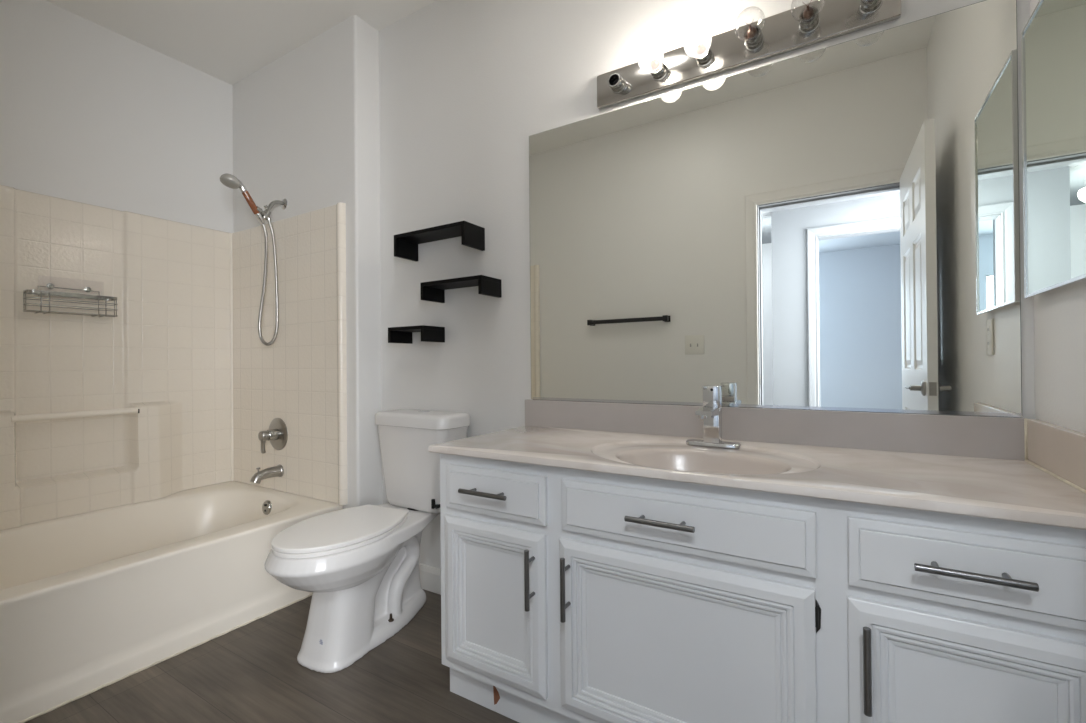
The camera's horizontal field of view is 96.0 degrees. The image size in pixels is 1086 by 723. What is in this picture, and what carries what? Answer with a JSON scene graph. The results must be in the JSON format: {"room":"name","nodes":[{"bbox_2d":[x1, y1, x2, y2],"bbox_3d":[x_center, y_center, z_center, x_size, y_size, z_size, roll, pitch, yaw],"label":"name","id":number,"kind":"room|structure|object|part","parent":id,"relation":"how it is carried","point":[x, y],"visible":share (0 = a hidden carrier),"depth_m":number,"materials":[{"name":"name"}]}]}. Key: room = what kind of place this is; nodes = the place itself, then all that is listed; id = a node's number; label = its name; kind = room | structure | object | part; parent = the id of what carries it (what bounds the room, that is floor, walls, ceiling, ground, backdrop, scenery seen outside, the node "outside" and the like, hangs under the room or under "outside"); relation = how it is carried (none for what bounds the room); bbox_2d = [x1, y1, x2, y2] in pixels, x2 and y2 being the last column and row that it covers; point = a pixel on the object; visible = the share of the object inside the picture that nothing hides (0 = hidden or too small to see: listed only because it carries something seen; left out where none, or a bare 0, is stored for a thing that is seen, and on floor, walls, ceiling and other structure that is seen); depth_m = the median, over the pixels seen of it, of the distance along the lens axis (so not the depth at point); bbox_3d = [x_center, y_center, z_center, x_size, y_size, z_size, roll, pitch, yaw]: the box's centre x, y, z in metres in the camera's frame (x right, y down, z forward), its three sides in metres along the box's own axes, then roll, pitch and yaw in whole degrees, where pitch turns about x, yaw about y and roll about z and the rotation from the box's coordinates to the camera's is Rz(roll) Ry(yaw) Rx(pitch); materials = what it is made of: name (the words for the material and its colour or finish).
{"room":"bathroom","nodes":[
{"label":"bathroom","id":0,"kind":"room"},
{"bbox_2d":[0,0,232,232],"bbox_3d":[-2.259,-0.288,2.373,0.100,2.747,1.907,-1,0,31],"label":"wall","id":1,"kind":"structure","parent":0,"point":[91,113],"depth_m":2.44,"materials":[{"name":"white paint"}]},
{"bbox_2d":[0,185,347,529],"bbox_3d":[-1.803,-0.034,2.011,1.049,1.470,1.522,-1,0,31],"label":"tub surround","id":2,"kind":"object","parent":1,"relation":"attached to","point":[174,392],"visible":0.98,"depth_m":2.47,"materials":[{"name":"tile"}]},
{"bbox_2d":[23,283,117,316],"bbox_3d":[-2.185,-0.303,2.271,0.097,0.176,0.316,-1,0,31],"label":"shower caddy","id":3,"kind":"object","parent":2,"relation":"attached to","point":[38,292],"visible":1,"depth_m":2.25,"materials":[{"name":"silver metal"}]},
{"bbox_3d":[-2.209,-0.029,2.248,0.109,1.470,1.498,-1,0,31],"label":"panel","id":4,"kind":"part","parent":2,"relation":"part of","materials":[{"name":"tile"}]},
{"bbox_2d":[250,464,283,483],"bbox_3d":[-1.463,0.595,2.581,0.068,0.084,0.156,-1,0,31],"label":"tub spout","id":5,"kind":"object","parent":2,"relation":"attached to","point":[275,471],"visible":1,"depth_m":2.57,"materials":[{"name":"silver metal"}]},
{"bbox_2d":[258,418,287,453],"bbox_3d":[-1.462,0.397,2.614,0.176,0.182,0.098,-1,0,31],"label":"shower valve","id":6,"kind":"object","parent":2,"relation":"attached to","point":[277,434],"visible":1,"depth_m":2.62,"materials":[{"name":"silver metal"}]},
{"bbox_3d":[-1.478,0.427,2.588,0.054,0.121,0.038,-1,0,31],"label":"lever handle","id":7,"kind":"part","parent":6,"relation":"part of","materials":[{"name":"silver metal"}]},
{"bbox_3d":[-1.440,0.393,2.651,0.176,0.176,0.011,-1,0,31],"label":"trim plate","id":8,"kind":"part","parent":6,"relation":"part of","materials":[{"name":"silver metal"}]},
{"bbox_3d":[-1.411,-0.034,2.644,1.038,1.470,0.033,-1,0,31],"label":"panel","id":9,"kind":"part","parent":2,"relation":"part of","materials":[{"name":"tile"}]},
{"bbox_2d":[46,0,436,84],"bbox_3d":[-0.725,-1.719,1.436,3.724,0.080,1.907,-1,0,31],"label":"ceiling","id":10,"kind":"structure","parent":0,"point":[229,41],"depth_m":2.40,"materials":[{"name":"white paint"}]},
{"bbox_2d":[25,589,518,722],"bbox_3d":[-1.250,1.094,-0.416,4.700,0.060,5.620,-1,0,31],"label":"floor","id":11,"kind":"structure","parent":0,"point":[252,672],"depth_m":1.61,"materials":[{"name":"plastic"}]},
{"bbox_2d":[0,481,342,722],"bbox_3d":[-1.804,0.892,2.012,1.026,0.380,1.518,-1,0,31],"label":"bathtub","id":12,"kind":"object","parent":11,"relation":"on","point":[92,601],"visible":0.87,"depth_m":1.85,"materials":[{"name":"ceramic"}]},
{"bbox_3d":[-1.446,0.767,2.569,0.074,0.075,0.029,-1,0,31],"label":"overflow plate","id":13,"kind":"part","parent":12,"relation":"part of","materials":[{"name":"silver metal"}]},
{"bbox_2d":[265,409,469,672],"bbox_3d":[-0.684,0.644,1.919,0.438,0.852,0.772,-1,0,31],"label":"toilet","id":14,"kind":"object","parent":11,"relation":"on","point":[360,564],"visible":0.99,"depth_m":1.84,"materials":[{"name":"white ceramic"}]},
{"bbox_3d":[-0.753,0.618,1.828,0.368,0.018,0.506,-1,0,31],"label":"lid","id":15,"kind":"part","parent":14,"relation":"part of","materials":[{"name":"white plastic"}]},
{"bbox_3d":[-0.753,0.635,1.828,0.366,0.015,0.504,-1,0,31],"label":"seat","id":16,"kind":"part","parent":14,"relation":"part of","materials":[{"name":"white plastic"}]},
{"bbox_3d":[-0.538,0.253,2.165,0.438,0.058,0.200,-1,0,31],"label":"tank lid","id":17,"kind":"part","parent":14,"relation":"part of","materials":[{"name":"white ceramic"}]},
{"bbox_3d":[-0.535,0.460,2.166,0.412,0.362,0.182,-1,0,31],"label":"tank","id":18,"kind":"part","parent":14,"relation":"part of","materials":[{"name":"white ceramic"}]},
{"bbox_2d":[440,453,1085,722],"bbox_3d":[0.437,0.667,1.356,1.501,0.781,0.595,-1,0,31],"label":"vanity cabinet","id":19,"kind":"object","parent":11,"relation":"on","point":[568,595],"visible":0.97,"depth_m":1.07,"materials":[{"name":"white paint"}]},
{"bbox_3d":[-0.167,0.377,1.401,0.166,0.013,0.043,-1,0,31],"label":"handle","id":20,"kind":"part","parent":19,"relation":"part of","materials":[{"name":"silver metal"}]},
{"bbox_3d":[-0.147,0.697,1.423,0.362,0.446,0.020,-1,0,31],"label":"door","id":21,"kind":"part","parent":19,"relation":"part of","materials":[{"name":"white paint"}]},
{"bbox_3d":[-0.145,0.382,1.421,0.357,0.133,0.020,-1,0,31],"label":"drawer","id":22,"kind":"part","parent":19,"relation":"part of","materials":[{"name":"white paint"}]},
{"bbox_3d":[-0.036,0.586,1.321,0.013,0.161,0.043,-1,0,31],"label":"handle","id":23,"kind":"part","parent":19,"relation":"part of","materials":[{"name":"silver metal"}]},
{"bbox_3d":[0.058,0.585,1.264,0.013,0.161,0.043,-1,0,31],"label":"handle","id":24,"kind":"part","parent":19,"relation":"part of","materials":[{"name":"silver metal"}]},
{"bbox_3d":[0.272,0.372,1.133,0.162,0.013,0.043,-1,0,31],"label":"handle","id":25,"kind":"part","parent":19,"relation":"part of","materials":[{"name":"silver metal"}]},
{"bbox_3d":[0.301,0.692,1.149,0.596,0.446,0.020,-1,0,31],"label":"door","id":26,"kind":"part","parent":19,"relation":"part of","materials":[{"name":"white paint"}]},
{"bbox_3d":[0.303,0.377,1.148,0.590,0.133,0.020,-1,0,31],"label":"drawer","id":27,"kind":"part","parent":19,"relation":"part of","materials":[{"name":"white paint"}]},
{"bbox_2d":[428,399,1085,529],"bbox_3d":[0.435,0.270,1.375,1.515,0.243,0.564,-1,0,31],"label":"countertop","id":28,"kind":"structure","parent":19,"relation":"on","point":[975,466],"depth_m":1.31,"materials":[{"name":"stone"}]},
{"bbox_2d":[615,448,791,474],"bbox_3d":[0.407,0.325,1.288,0.444,0.132,0.316,-1,0,31],"label":"sink basin","id":29,"kind":"object","parent":28,"relation":"in","point":[718,462],"depth_m":1.40,"materials":[{"name":"beige ceramic"}]},
{"bbox_2d":[686,385,740,447],"bbox_3d":[0.496,0.166,1.460,0.160,0.183,0.143,-1,0,31],"label":"faucet","id":30,"kind":"object","parent":28,"relation":"on","point":[711,411],"visible":1,"depth_m":1.48,"materials":[{"name":"silver metal"}]},
{"bbox_3d":[0.493,0.149,1.456,0.045,0.026,0.133,-1,0,31],"label":"spout","id":31,"kind":"part","parent":30,"relation":"part of","materials":[{"name":"silver metal"}]},
{"bbox_3d":[0.519,0.106,1.499,0.047,0.064,0.050,-1,0,31],"label":"lever","id":32,"kind":"part","parent":30,"relation":"part of","materials":[{"name":"silver metal"}]},
{"bbox_3d":[0.521,0.251,1.499,0.160,0.012,0.050,-1,0,31],"label":"plate","id":33,"kind":"part","parent":30,"relation":"part of","materials":[{"name":"silver metal"}]},
{"bbox_2d":[1027,419,1085,489],"bbox_3d":[1.069,0.194,0.977,0.019,0.105,0.542,-1,0,31],"label":"side splash","id":34,"kind":"object","parent":28,"relation":"on","point":[1061,451],"visible":1,"depth_m":1.04,"materials":[{"name":"stone"}]},
{"bbox_3d":[0.613,0.579,0.925,0.013,0.161,0.043,-1,0,31],"label":"handle","id":35,"kind":"part","parent":19,"relation":"part of","materials":[{"name":"silver metal"}]},
{"bbox_3d":[0.760,0.372,0.869,0.368,0.133,0.020,-1,0,31],"label":"drawer","id":36,"kind":"part","parent":19,"relation":"part of","materials":[{"name":"white paint"}]},
{"bbox_3d":[0.762,0.687,0.868,0.370,0.446,0.020,-1,0,31],"label":"door","id":37,"kind":"part","parent":19,"relation":"part of","materials":[{"name":"white paint"}]},
{"bbox_3d":[0.742,0.367,0.847,0.160,0.013,0.043,-1,0,31],"label":"handle","id":38,"kind":"part","parent":19,"relation":"part of","materials":[{"name":"silver metal"}]},
{"bbox_2d":[232,15,381,508],"bbox_3d":[-1.326,-0.295,2.725,1.126,2.747,0.193,-1,0,31],"label":"wall","id":39,"kind":"structure","parent":0,"point":[306,122],"depth_m":2.45,"materials":[{"name":"white paint"}]},
{"bbox_2d":[220,173,287,345],"bbox_3d":[-1.487,-0.504,2.523,0.088,0.843,0.321,-1,0,31],"label":"shower","id":40,"kind":"object","parent":39,"relation":"attached to","point":[229,180],"visible":1,"depth_m":2.56,"materials":[{"name":"brushed nickel"},{"name":"wood"},{"name":"chrome"}]},
{"bbox_3d":[-1.436,-0.820,2.613,0.021,0.097,0.114,-1,0,31],"label":"shower arm","id":41,"kind":"part","parent":40,"relation":"part of","materials":[{"name":"silver metal"}]},
{"bbox_2d":[379,0,1034,568],"bbox_3d":[0.268,-0.312,1.878,2.517,2.747,0.120,-1,0,31],"label":"wall","id":42,"kind":"structure","parent":0,"point":[465,85],"depth_m":2.11,"materials":[{"name":"white paint"}]},
{"bbox_2d":[388,325,444,343],"bbox_3d":[-0.581,-0.122,2.245,0.224,0.070,0.136,-1,0,31],"label":"wall shelf","id":43,"kind":"object","parent":42,"relation":"attached to","point":[428,333],"visible":1,"depth_m":2.22,"materials":[{"name":"black paint"}]},
{"bbox_2d":[419,563,440,594],"bbox_3d":[-0.429,1.014,2.226,0.900,0.110,0.014,-1,0,31],"label":"baseboard","id":44,"kind":"structure","parent":42,"relation":"attached to","point":[430,577],"depth_m":2.28,"materials":[{"name":"white paint"}]},
{"bbox_2d":[394,221,484,261],"bbox_3d":[-0.466,-0.529,2.175,0.417,0.097,0.136,-1,0,31],"label":"wall shelf","id":45,"kind":"object","parent":42,"relation":"attached to","point":[472,235],"visible":1,"depth_m":2.15,"materials":[{"name":"black paint"}]},
{"bbox_2d":[420,275,501,302],"bbox_3d":[-0.356,-0.308,2.108,0.338,0.076,0.136,-1,0,31],"label":"wall shelf","id":46,"kind":"object","parent":42,"relation":"attached to","point":[433,291],"visible":1,"depth_m":2.07,"materials":[{"name":"black paint"}]},
{"bbox_2d":[597,0,900,109],"bbox_3d":[0.562,-1.010,1.534,0.920,0.120,0.159,-1,0,31],"label":"vanity light","id":47,"kind":"object","parent":42,"relation":"attached to","point":[817,21],"visible":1,"depth_m":1.55,"materials":[{"name":"silver metal"}]},
{"bbox_2d":[608,73,625,93],"bbox_3d":[0.264,-1.002,1.758,0.057,0.057,0.044,-1,0,31],"label":"socket","id":48,"kind":"object","parent":47,"relation":"attached to","point":[616,81],"depth_m":1.76,"materials":[{"name":"silver metal"}]},
{"bbox_3d":[0.367,-1.004,1.635,0.029,0.029,0.056,-1,0,31],"label":"filament stem","id":49,"kind":"part","parent":47,"relation":"part of","materials":[{"name":"white glass"}]},
{"bbox_2d":[649,59,667,80],"bbox_3d":[0.394,-1.004,1.679,0.057,0.057,0.044,-1,0,31],"label":"socket","id":50,"kind":"object","parent":47,"relation":"attached to","point":[661,74],"depth_m":1.68,"materials":[{"name":"silver metal"}]},
{"bbox_3d":[0.497,-1.005,1.556,0.029,0.029,0.056,-1,0,31],"label":"filament stem","id":51,"kind":"part","parent":47,"relation":"part of","materials":[{"name":"white glass"}]},
{"bbox_2d":[694,43,713,66],"bbox_3d":[0.524,-1.005,1.600,0.057,0.057,0.044,-1,0,31],"label":"socket","id":52,"kind":"object","parent":47,"relation":"attached to","point":[707,60],"depth_m":1.60,"materials":[{"name":"silver metal"}]},
{"bbox_3d":[0.619,-1.007,1.462,0.085,0.085,0.094,-1,0,31],"label":"light bulb","id":53,"kind":"part","parent":47,"relation":"part of","materials":[{"name":"clear glass"}]},
{"bbox_3d":[0.627,-1.007,1.477,0.029,0.029,0.056,-1,0,31],"label":"filament stem","id":54,"kind":"part","parent":47,"relation":"part of","materials":[{"name":"orange metal"}]},
{"bbox_2d":[744,25,763,50],"bbox_3d":[0.654,-1.007,1.520,0.057,0.057,0.044,-1,0,31],"label":"socket","id":55,"kind":"object","parent":47,"relation":"attached to","point":[757,44],"depth_m":1.52,"materials":[{"name":"silver metal"}]},
{"bbox_3d":[0.749,-1.008,1.383,0.085,0.085,0.094,-1,0,31],"label":"light bulb","id":56,"kind":"part","parent":47,"relation":"part of","materials":[{"name":"clear glass"}]},
{"bbox_3d":[0.757,-1.008,1.397,0.029,0.029,0.056,-1,0,31],"label":"filament stem","id":57,"kind":"part","parent":47,"relation":"part of","materials":[{"name":"orange metal"}]},
{"bbox_2d":[799,6,819,33],"bbox_3d":[0.784,-1.008,1.441,0.057,0.057,0.044,-1,0,31],"label":"socket","id":58,"kind":"object","parent":47,"relation":"attached to","point":[812,26],"depth_m":1.44,"materials":[{"name":"silver metal"}]},
{"bbox_2d":[859,0,882,14],"bbox_3d":[0.914,-1.010,1.362,0.057,0.057,0.044,-1,0,31],"label":"socket","id":59,"kind":"object","parent":47,"relation":"attached to","point":[866,7],"depth_m":1.37,"materials":[{"name":"silver metal"}]},
{"bbox_2d":[525,399,1024,460],"bbox_3d":[0.568,0.202,1.613,1.496,0.107,0.019,-1,0,31],"label":"backsplash","id":60,"kind":"structure","parent":42,"relation":"attached to","point":[952,435],"depth_m":1.46,"materials":[{"name":"stone"}]},
{"bbox_2d":[529,0,1022,417],"bbox_3d":[0.575,-0.390,1.615,1.468,1.077,0.008,-1,0,31],"label":"wall mirror","id":61,"kind":"object","parent":42,"relation":"attached to","point":[836,227],"visible":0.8,"depth_m":1.48,"materials":[{"name":"grey mirror"}]},
{"bbox_2d":[1030,0,1085,432],"bbox_3d":[0.834,-0.323,0.486,0.100,2.747,1.907,-1,0,31],"label":"wall","id":62,"kind":"structure","parent":0,"point":[1059,314],"depth_m":1.07,"materials":[{"name":"white paint"}]},
{"bbox_2d":[1021,0,1085,297],"bbox_3d":[1.080,-0.481,1.015,0.027,0.652,0.420,-1,0,31],"label":"medicine cabinet","id":63,"kind":"object","parent":62,"relation":"attached to","point":[1053,39],"visible":1,"depth_m":1.03,"materials":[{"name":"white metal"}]}
]}

